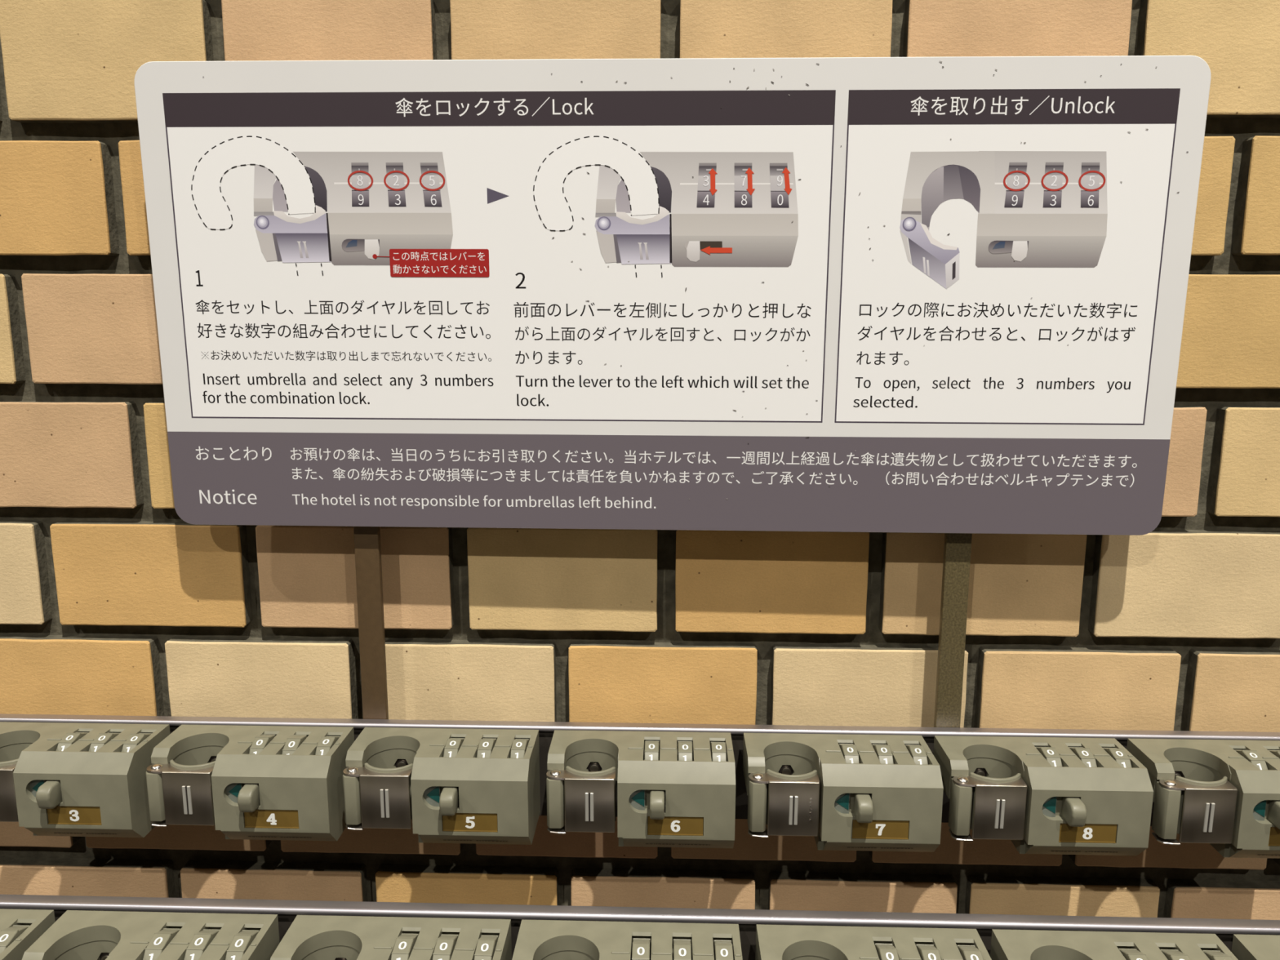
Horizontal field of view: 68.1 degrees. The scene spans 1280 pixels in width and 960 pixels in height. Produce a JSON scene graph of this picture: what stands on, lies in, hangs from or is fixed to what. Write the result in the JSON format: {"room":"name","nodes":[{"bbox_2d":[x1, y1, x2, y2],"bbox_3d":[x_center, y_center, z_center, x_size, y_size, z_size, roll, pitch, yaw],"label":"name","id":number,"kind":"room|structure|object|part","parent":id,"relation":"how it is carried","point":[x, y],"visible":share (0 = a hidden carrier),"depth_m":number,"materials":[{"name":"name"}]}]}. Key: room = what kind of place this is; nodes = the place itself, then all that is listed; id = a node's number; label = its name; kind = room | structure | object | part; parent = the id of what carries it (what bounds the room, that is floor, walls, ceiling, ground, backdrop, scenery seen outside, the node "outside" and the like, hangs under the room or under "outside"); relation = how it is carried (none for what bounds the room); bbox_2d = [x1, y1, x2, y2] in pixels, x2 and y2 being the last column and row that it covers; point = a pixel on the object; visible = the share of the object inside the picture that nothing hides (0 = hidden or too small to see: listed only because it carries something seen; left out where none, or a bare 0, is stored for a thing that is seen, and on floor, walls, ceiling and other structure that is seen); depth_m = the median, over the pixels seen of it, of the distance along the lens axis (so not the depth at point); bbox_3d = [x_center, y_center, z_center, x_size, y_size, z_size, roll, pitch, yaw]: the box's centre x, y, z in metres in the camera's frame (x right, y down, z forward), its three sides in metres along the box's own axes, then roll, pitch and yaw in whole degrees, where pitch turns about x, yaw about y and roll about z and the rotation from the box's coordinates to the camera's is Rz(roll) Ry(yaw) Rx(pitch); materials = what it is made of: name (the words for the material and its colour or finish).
{"room":"hotel entrance","nodes":[
{"label":"hotel entrance","id":0,"kind":"room"},
{"bbox_2d":[0,0,1279,919],"bbox_3d":[0.018,-0.673,0.468,8.000,3.470,0.121,0,10,2],"label":"wall","id":1,"kind":"structure","parent":0,"point":[112,602],"depth_m":0.53,"materials":[{"name":"brick"}]},
{"bbox_2d":[0,894,1279,959],"bbox_3d":[0.011,0.221,0.431,1.466,0.054,0.008,0,10,2],"label":"rail","id":2,"kind":"object","parent":1,"relation":"attached to","point":[286,911],"visible":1,"depth_m":0.42,"materials":[{"name":"metal"}]},
{"bbox_2d":[0,908,55,959],"bbox_3d":[-0.314,0.220,0.410,0.096,0.051,0.057,0,10,2],"label":"lock","id":3,"kind":"object","parent":2,"relation":"attached to","point":[20,929],"visible":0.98,"depth_m":0.41,"materials":[{"name":"grey plastic"}]},
{"bbox_2d":[22,910,279,959],"bbox_3d":[-0.211,0.221,0.407,0.096,0.051,0.057,0,10,2],"label":"lock","id":4,"kind":"object","parent":2,"relation":"attached to","point":[77,935],"visible":1,"depth_m":0.41,"materials":[{"name":"grey plastic"}]},
{"bbox_2d":[270,915,511,959],"bbox_3d":[-0.106,0.222,0.404,0.096,0.051,0.057,0,10,2],"label":"lock","id":5,"kind":"object","parent":2,"relation":"attached to","point":[308,937],"visible":1,"depth_m":0.41,"materials":[{"name":"grey plastic"}]},
{"bbox_2d":[511,919,742,959],"bbox_3d":[-0.005,0.223,0.401,0.096,0.051,0.057,0,10,2],"label":"lock","id":6,"kind":"object","parent":2,"relation":"attached to","point":[537,940],"visible":1,"depth_m":0.41,"materials":[{"name":"grey plastic"}]},
{"bbox_2d":[755,924,991,959],"bbox_3d":[0.099,0.223,0.398,0.096,0.051,0.057,0,10,2],"label":"lock","id":7,"kind":"object","parent":2,"relation":"attached to","point":[773,942],"visible":1,"depth_m":0.41,"materials":[{"name":"grey plastic"}]},
{"bbox_2d":[990,928,1238,959],"bbox_3d":[0.202,0.224,0.395,0.096,0.051,0.057,0,10,2],"label":"lock","id":8,"kind":"object","parent":2,"relation":"attached to","point":[1006,944],"visible":1,"depth_m":0.41,"materials":[{"name":"grey plastic"}]},
{"bbox_2d":[1231,933,1279,959],"bbox_3d":[0.306,0.225,0.392,0.096,0.051,0.057,0,10,2],"label":"lock","id":9,"kind":"object","parent":2,"relation":"attached to","point":[1244,947],"visible":1,"depth_m":0.41,"materials":[{"name":"grey plastic"}]},
{"bbox_2d":[0,713,1279,826],"bbox_3d":[0.014,0.163,0.528,1.466,0.054,0.008,0,10,2],"label":"rail","id":10,"kind":"object","parent":1,"relation":"attached to","point":[546,729],"visible":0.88,"depth_m":0.52,"materials":[{"name":"metal"}]},
{"bbox_2d":[0,721,169,837],"bbox_3d":[-0.310,0.162,0.507,0.096,0.051,0.057,0,10,2],"label":"lock","id":11,"kind":"object","parent":10,"relation":"attached to","point":[57,779],"visible":0.98,"depth_m":0.49,"materials":[{"name":"grey plastic"}]},
{"bbox_3d":[-0.341,0.149,0.493,0.035,0.001,0.010,0,10,2],"label":"latch door","id":12,"kind":"part","parent":11,"relation":"part of","materials":[{"name":"metal"}]},
{"bbox_3d":[-0.336,0.163,0.491,0.026,0.029,0.002,0,10,2],"label":"plate","id":13,"kind":"part","parent":11,"relation":"part of","materials":[{"name":"metal"}]},
{"bbox_3d":[-0.312,0.160,0.491,0.009,0.013,0.002,0,10,2],"label":"indicator plate","id":14,"kind":"part","parent":11,"relation":"part of","materials":[{"name":"teal"}]},
{"bbox_3d":[-0.302,0.161,0.485,0.007,0.013,0.014,0,10,2],"label":"lever","id":15,"kind":"part","parent":11,"relation":"part of","materials":[{"name":"grey plastic"}]},
{"bbox_3d":[-0.292,0.173,0.489,0.028,0.010,0.001,0,10,2],"label":"number plate","id":16,"kind":"part","parent":11,"relation":"part of","materials":[{"name":"brown metal"}]},
{"bbox_2d":[146,724,354,840],"bbox_3d":[-0.207,0.162,0.504,0.096,0.051,0.057,0,10,2],"label":"lock","id":17,"kind":"object","parent":10,"relation":"attached to","point":[246,782],"visible":1,"depth_m":0.49,"materials":[{"name":"grey plastic"}]},
{"bbox_3d":[-0.250,0.163,0.493,0.009,0.026,0.010,0,10,2],"label":"hinge post","id":18,"kind":"part","parent":17,"relation":"part of","materials":[{"name":"grey plastic"}]},
{"bbox_3d":[-0.237,0.149,0.490,0.035,0.001,0.010,0,10,2],"label":"latch door","id":19,"kind":"part","parent":17,"relation":"part of","materials":[{"name":"metal"}]},
{"bbox_3d":[-0.233,0.164,0.488,0.026,0.029,0.002,0,10,2],"label":"plate","id":20,"kind":"part","parent":17,"relation":"part of","materials":[{"name":"metal"}]},
{"bbox_3d":[-0.209,0.160,0.488,0.009,0.013,0.002,0,10,2],"label":"indicator plate","id":21,"kind":"part","parent":17,"relation":"part of","materials":[{"name":"teal plastic"}]},
{"bbox_3d":[-0.199,0.162,0.482,0.007,0.013,0.014,0,10,2],"label":"lever","id":22,"kind":"part","parent":17,"relation":"part of","materials":[{"name":"grey plastic"}]},
{"bbox_3d":[-0.189,0.174,0.486,0.028,0.010,0.001,0,10,2],"label":"number plate","id":23,"kind":"part","parent":17,"relation":"part of","materials":[{"name":"brown metal"}]},
{"bbox_2d":[353,526,388,719],"bbox_3d":[-0.149,-0.009,0.510,0.014,0.335,0.004,0,10,2],"label":"sign post","id":24,"kind":"object","parent":10,"relation":"attached to","point":[367,548],"visible":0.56,"depth_m":0.52,"materials":[{"name":"brown metal"}]},
{"bbox_2d":[133,55,1210,535],"bbox_3d":[0.011,-0.089,0.483,0.522,0.235,0.016,0,10,2],"label":"sign","id":25,"kind":"object","parent":24,"relation":"attached to","point":[908,295],"visible":1,"depth_m":0.48,"materials":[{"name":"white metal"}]},
{"bbox_3d":[-0.071,-0.110,0.477,0.330,0.162,0.003,1,10,2],"label":"printed panel","id":26,"kind":"part","parent":25,"relation":"part of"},
{"bbox_3d":[0.179,-0.108,0.469,0.157,0.162,0.003,1,10,2],"label":"printed panel","id":27,"kind":"part","parent":25,"relation":"part of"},
{"bbox_2d":[342,727,540,844],"bbox_3d":[-0.104,0.163,0.501,0.096,0.051,0.057,0,10,2],"label":"lock","id":28,"kind":"object","parent":10,"relation":"attached to","point":[475,786],"visible":1,"depth_m":0.48,"materials":[{"name":"grey plastic"}]},
{"bbox_3d":[-0.148,0.164,0.490,0.009,0.026,0.010,0,10,2],"label":"hinge post","id":29,"kind":"part","parent":28,"relation":"part of","materials":[{"name":"grey plastic"}]},
{"bbox_3d":[-0.135,0.150,0.487,0.035,0.001,0.010,0,10,2],"label":"latch door","id":30,"kind":"part","parent":28,"relation":"part of","materials":[{"name":"metal"}]},
{"bbox_3d":[-0.130,0.165,0.485,0.026,0.029,0.002,0,10,2],"label":"plate","id":31,"kind":"part","parent":28,"relation":"part of","materials":[{"name":"metal"}]},
{"bbox_3d":[-0.107,0.161,0.485,0.009,0.013,0.002,0,10,2],"label":"indicator plate","id":32,"kind":"part","parent":28,"relation":"part of","materials":[{"name":"teal plastic"}]},
{"bbox_3d":[-0.097,0.163,0.479,0.007,0.013,0.014,0,10,2],"label":"lever","id":33,"kind":"part","parent":28,"relation":"part of","materials":[{"name":"grey plastic"}]},
{"bbox_3d":[-0.087,0.174,0.483,0.028,0.010,0.001,0,10,2],"label":"number plate","id":34,"kind":"part","parent":28,"relation":"part of","materials":[{"name":"brown metal"}]},
{"bbox_2d":[546,729,735,848],"bbox_3d":[0.001,0.164,0.498,0.096,0.051,0.057,0,10,2],"label":"lock","id":35,"kind":"object","parent":10,"relation":"attached to","point":[675,788],"visible":1,"depth_m":0.48,"materials":[{"name":"grey plastic"}]},
{"bbox_3d":[-0.043,0.165,0.487,0.009,0.026,0.010,0,10,2],"label":"hinge post","id":36,"kind":"part","parent":35,"relation":"part of","materials":[{"name":"grey plastic"}]},
{"bbox_3d":[-0.030,0.151,0.484,0.035,0.001,0.010,0,10,2],"label":"latch door","id":37,"kind":"part","parent":35,"relation":"part of","materials":[{"name":"metal"}]},
{"bbox_3d":[-0.026,0.166,0.482,0.026,0.029,0.002,0,10,2],"label":"plate","id":38,"kind":"part","parent":35,"relation":"part of","materials":[{"name":"metal"}]},
{"bbox_3d":[-0.002,0.162,0.482,0.009,0.013,0.002,0,10,2],"label":"indicator plate","id":39,"kind":"part","parent":35,"relation":"part of","materials":[{"name":"teal plastic"}]},
{"bbox_3d":[0.009,0.163,0.476,0.007,0.013,0.014,0,10,2],"label":"lever","id":40,"kind":"part","parent":35,"relation":"part of","materials":[{"name":"grey plastic"}]},
{"bbox_3d":[0.018,0.175,0.480,0.028,0.010,0.001,0,10,2],"label":"number plate","id":41,"kind":"part","parent":35,"relation":"part of","materials":[{"name":"brown metal"}]},
{"bbox_3d":[0.014,0.164,0.528,1.466,0.051,0.002,0,10,2],"label":"plate","id":42,"kind":"part","parent":10,"relation":"part of","materials":[{"name":"black metal"}]},
{"bbox_2d":[742,733,943,852],"bbox_3d":[0.104,0.165,0.495,0.096,0.051,0.057,0,10,2],"label":"lock","id":43,"kind":"object","parent":10,"relation":"attached to","point":[877,793],"visible":1,"depth_m":0.48,"materials":[{"name":"grey plastic"}]},
{"bbox_3d":[0.060,0.165,0.484,0.009,0.026,0.010,0,10,2],"label":"hinge post","id":44,"kind":"part","parent":43,"relation":"part of","materials":[{"name":"grey plastic"}]},
{"bbox_3d":[0.073,0.151,0.481,0.035,0.001,0.010,0,10,2],"label":"latch door","id":45,"kind":"part","parent":43,"relation":"part of","materials":[{"name":"metal"}]},
{"bbox_3d":[0.078,0.166,0.479,0.026,0.029,0.002,0,10,2],"label":"plate","id":46,"kind":"part","parent":43,"relation":"part of","materials":[{"name":"metal"}]},
{"bbox_3d":[0.101,0.162,0.479,0.009,0.013,0.002,0,10,2],"label":"indicator plate","id":47,"kind":"part","parent":43,"relation":"part of","materials":[{"name":"teal plastic"}]},
{"bbox_3d":[0.112,0.164,0.473,0.007,0.013,0.014,0,10,2],"label":"lever","id":48,"kind":"part","parent":43,"relation":"part of","materials":[{"name":"grey plastic"}]},
{"bbox_3d":[0.121,0.176,0.477,0.028,0.010,0.001,0,10,2],"label":"number plate","id":49,"kind":"part","parent":43,"relation":"part of","materials":[{"name":"brown metal"}]},
{"bbox_2d":[933,533,972,727],"bbox_3d":[0.171,-0.006,0.501,0.014,0.335,0.004,0,10,2],"label":"sign post","id":50,"kind":"object","parent":10,"relation":"attached to","point":[957,546],"visible":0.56,"depth_m":0.51,"materials":[{"name":"brown metal"}]},
{"bbox_2d":[933,735,1153,855],"bbox_3d":[0.207,0.165,0.492,0.096,0.051,0.057,0,10,2],"label":"lock","id":51,"kind":"object","parent":10,"relation":"attached to","point":[1042,795],"visible":1,"depth_m":0.47,"materials":[{"name":"grey plastic"}]},
{"bbox_3d":[0.163,0.166,0.481,0.009,0.026,0.010,0,10,2],"label":"hinge post","id":52,"kind":"part","parent":51,"relation":"part of","materials":[{"name":"grey plastic"}]},
{"bbox_3d":[0.176,0.152,0.478,0.035,0.001,0.010,0,10,2],"label":"latch door","id":53,"kind":"part","parent":51,"relation":"part of","materials":[{"name":"metal"}]},
{"bbox_3d":[0.181,0.167,0.475,0.026,0.029,0.002,0,10,2],"label":"plate","id":54,"kind":"part","parent":51,"relation":"part of","materials":[{"name":"metal"}]},
{"bbox_3d":[0.204,0.163,0.475,0.009,0.013,0.002,0,10,2],"label":"indicator plate","id":55,"kind":"part","parent":51,"relation":"part of","materials":[{"name":"teal plastic"}]},
{"bbox_3d":[0.216,0.165,0.470,0.007,0.013,0.014,0,10,2],"label":"lever","id":56,"kind":"part","parent":51,"relation":"part of","materials":[{"name":"grey plastic"}]},
{"bbox_3d":[0.224,0.177,0.474,0.028,0.010,0.001,0,10,2],"label":"number plate","id":57,"kind":"part","parent":51,"relation":"part of","materials":[{"name":"brown metal"}]},
{"bbox_2d":[1126,738,1279,858],"bbox_3d":[0.310,0.166,0.489,0.096,0.051,0.057,0,10,2],"label":"lock","id":58,"kind":"object","parent":10,"relation":"attached to","point":[1224,794],"visible":1,"depth_m":0.47,"materials":[{"name":"grey plastic"}]},
{"bbox_3d":[0.266,0.167,0.477,0.009,0.026,0.010,0,10,2],"label":"hinge post","id":59,"kind":"part","parent":58,"relation":"part of","materials":[{"name":"grey plastic"}]},
{"bbox_3d":[0.279,0.153,0.475,0.035,0.001,0.010,0,10,2],"label":"latch door","id":60,"kind":"part","parent":58,"relation":"part of","materials":[{"name":"metal"}]},
{"bbox_3d":[0.284,0.168,0.472,0.026,0.029,0.002,0,10,2],"label":"plate","id":61,"kind":"part","parent":58,"relation":"part of","materials":[{"name":"metal"}]},
{"bbox_3d":[0.307,0.164,0.472,0.009,0.013,0.002,0,10,2],"label":"indicator plate","id":62,"kind":"part","parent":58,"relation":"part of","materials":[{"name":"teal plastic"}]},
{"bbox_3d":[0.318,0.165,0.467,0.007,0.013,0.014,0,10,2],"label":"lever","id":63,"kind":"part","parent":58,"relation":"part of","materials":[{"name":"grey plastic"}]},
{"bbox_3d":[0.327,0.177,0.471,0.028,0.010,0.001,0,10,2],"label":"number plate","id":64,"kind":"part","parent":58,"relation":"part of","materials":[{"name":"brown metal"}]}
]}

